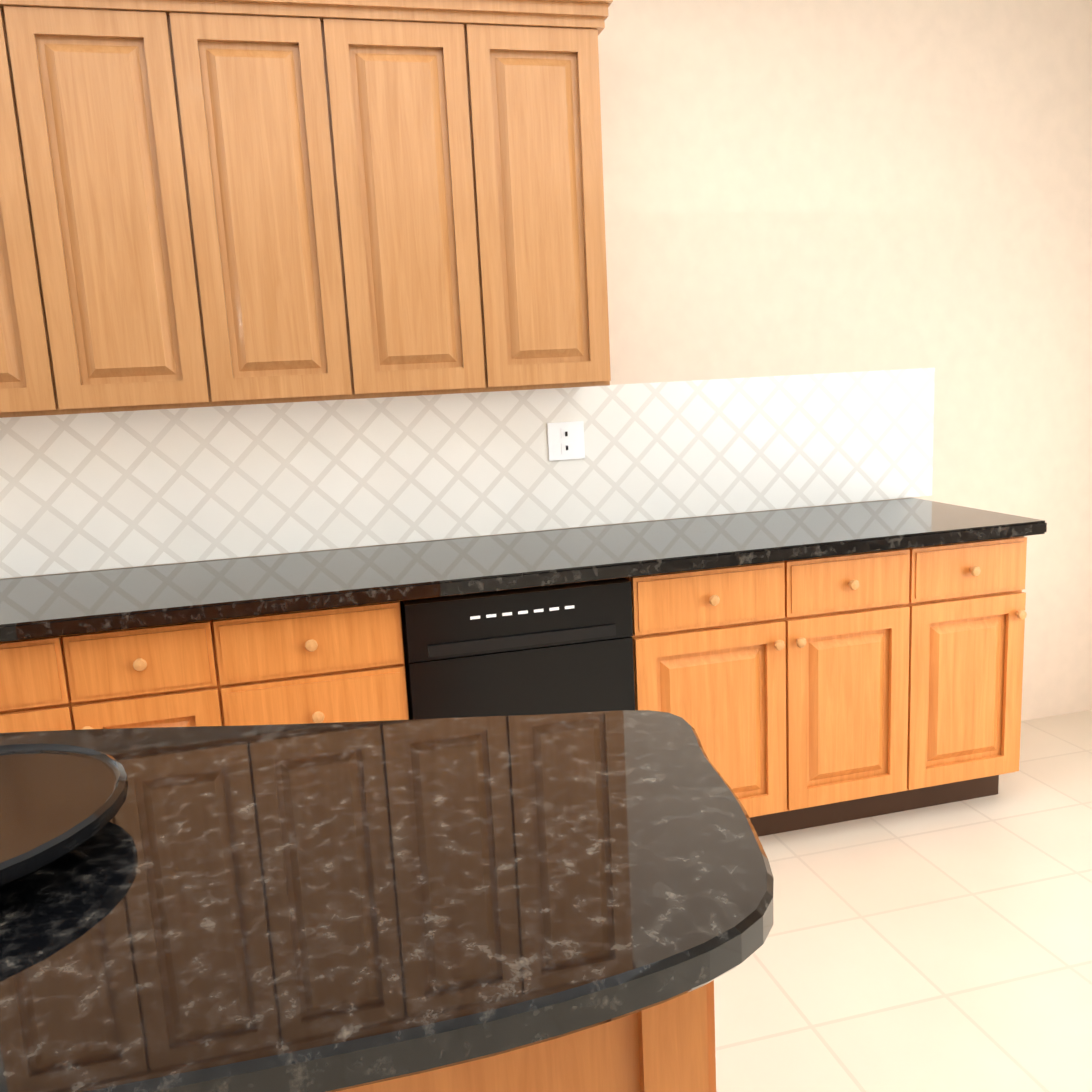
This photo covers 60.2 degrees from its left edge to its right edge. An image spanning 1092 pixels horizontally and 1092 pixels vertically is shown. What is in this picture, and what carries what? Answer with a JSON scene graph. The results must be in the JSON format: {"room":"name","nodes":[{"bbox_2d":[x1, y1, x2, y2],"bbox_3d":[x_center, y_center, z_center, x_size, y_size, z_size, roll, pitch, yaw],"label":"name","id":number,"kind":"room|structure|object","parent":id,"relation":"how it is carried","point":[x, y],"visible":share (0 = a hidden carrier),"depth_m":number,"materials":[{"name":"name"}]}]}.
{"room":"kitchen","nodes":[
{"label":"kitchen","id":0,"kind":"room"},
{"bbox_2d":[1,0,1091,720],"bbox_3d":[0.844,-0.591,3.262,5.260,2.740,0.120,-5,10,-13],"label":"wall","id":1,"kind":"structure","parent":0,"point":[813,186],"depth_m":3.18,"materials":[{"name":"beige paint"}]},
{"bbox_2d":[0,272,23,417],"bbox_3d":[-1.442,-0.838,2.405,0.429,1.007,0.317,-5,10,-13],"label":"upper cabinet","id":2,"kind":"object","parent":1,"relation":"attached to","point":[9,390],"depth_m":2.34,"materials":[{"name":"brown wood"}]},
{"bbox_2d":[0,0,179,416],"bbox_3d":[-1.116,-0.869,2.484,0.491,1.007,0.317,-5,10,-13],"label":"upper cabinet","id":3,"kind":"object","parent":1,"relation":"attached to","point":[81,264],"depth_m":2.32,"materials":[{"name":"brown wood"}]},
{"bbox_2d":[132,0,323,407],"bbox_3d":[-0.761,-0.902,2.570,0.491,1.007,0.317,-5,10,-13],"label":"upper cabinet","id":4,"kind":"object","parent":1,"relation":"attached to","point":[222,202],"depth_m":2.40,"materials":[{"name":"brown wood"}]},
{"bbox_2d":[288,0,459,400],"bbox_3d":[-0.406,-0.935,2.655,0.491,1.007,0.317,-5,10,-13],"label":"upper cabinet","id":5,"kind":"object","parent":1,"relation":"attached to","point":[368,71],"depth_m":2.49,"materials":[{"name":"brown wood"}]},
{"bbox_2d":[0,368,934,578],"bbox_3d":[-0.146,-0.263,2.998,3.160,0.454,0.002,-5,10,-13],"label":"backsplash","id":6,"kind":"structure","parent":1,"relation":"attached to","point":[96,491],"depth_m":2.95,"materials":[{"name":"tile"}]},
{"bbox_2d":[547,421,584,460],"bbox_3d":[0.066,-0.338,3.033,0.120,0.120,0.008,-5,10,-13],"label":"outlet","id":7,"kind":"object","parent":6,"relation":"attached to","point":[565,440],"visible":1,"depth_m":3.03,"materials":[{"name":"white plastic"}]},
{"bbox_2d":[436,0,610,392],"bbox_3d":[-0.081,-0.966,2.734,0.429,1.007,0.317,-5,10,-13],"label":"upper cabinet","id":8,"kind":"object","parent":1,"relation":"attached to","point":[520,82],"depth_m":2.58,"materials":[{"name":"brown wood"}]},
{"bbox_2d":[714,710,1091,1091],"bbox_3d":[0.154,1.417,0.131,8.420,0.060,7.760,-5,10,-13],"label":"floor","id":9,"kind":"structure","parent":0,"point":[946,947],"depth_m":2.26,"materials":[{"name":"beige tile"}]},
{"bbox_2d":[0,626,187,732],"bbox_3d":[-1.185,0.586,2.557,0.670,0.872,0.594,-5,10,-13],"label":"base cabinet","id":10,"kind":"object","parent":9,"relation":"on","point":[118,679],"depth_m":2.23,"materials":[{"name":"brown wood"}]},
{"bbox_2d":[176,602,408,726],"bbox_3d":[-0.670,0.538,2.681,0.518,0.872,0.594,-5,10,-13],"label":"base cabinet","id":11,"kind":"object","parent":9,"relation":"on","point":[348,664],"depth_m":2.35,"materials":[{"name":"brown wood"}]},
{"bbox_2d":[400,578,634,719],"bbox_3d":[-0.116,0.497,2.803,0.602,0.855,0.614,-5,10,-13],"label":"dishwasher","id":12,"kind":"object","parent":9,"relation":"on","point":[557,649],"visible":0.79,"depth_m":2.47,"materials":[{"name":"black"}]},
{"bbox_2d":[388,1018,715,1091],"bbox_3d":[-0.466,0.787,1.201,1.331,0.872,0.782,-5,10,-13],"label":"kitchen island","id":13,"kind":"object","parent":9,"relation":"on","point":[682,1059],"depth_m":0.89,"materials":[{"name":"brown wood"}]},
{"bbox_2d":[0,710,773,1091],"bbox_3d":[-0.617,0.350,1.084,1.718,0.040,0.968,-5,10,-13],"label":"island countertop","id":14,"kind":"structure","parent":13,"relation":"on","point":[365,906],"depth_m":0.89,"materials":[{"name":"black stone"}]},
{"bbox_2d":[0,743,127,887],"bbox_3d":[-0.668,0.314,1.016,0.404,0.056,0.404,-5,10,-13],"label":"lazy susan","id":15,"kind":"object","parent":14,"relation":"on","point":[58,801],"visible":1,"depth_m":1.04,"materials":[{"name":"black"}]},
{"bbox_2d":[572,566,767,836],"bbox_3d":[0.430,0.435,2.946,0.518,0.872,0.594,-5,10,-13],"label":"base cabinet","id":16,"kind":"object","parent":9,"relation":"on","point":[698,636],"depth_m":2.62,"materials":[{"name":"brown wood"}]},
{"bbox_2d":[764,550,891,834],"bbox_3d":[0.815,0.399,3.039,0.524,0.872,0.594,-5,10,-13],"label":"base cabinet","id":17,"kind":"object","parent":9,"relation":"on","point":[798,668],"depth_m":2.74,"materials":[{"name":"brown wood"}]},
{"bbox_2d":[888,538,1026,813],"bbox_3d":[1.172,0.366,3.125,0.462,0.872,0.594,-5,10,-13],"label":"base cabinet","id":18,"kind":"object","parent":9,"relation":"on","point":[959,614],"depth_m":2.84,"materials":[{"name":"brown wood"}]},
{"bbox_2d":[0,498,1046,641],"bbox_3d":[-0.075,0.033,2.732,3.040,0.040,0.631,-5,10,-13],"label":"countertop","id":19,"kind":"structure","parent":18,"relation":"on","point":[134,598],"depth_m":2.59,"materials":[{"name":"black stone"}]}
]}

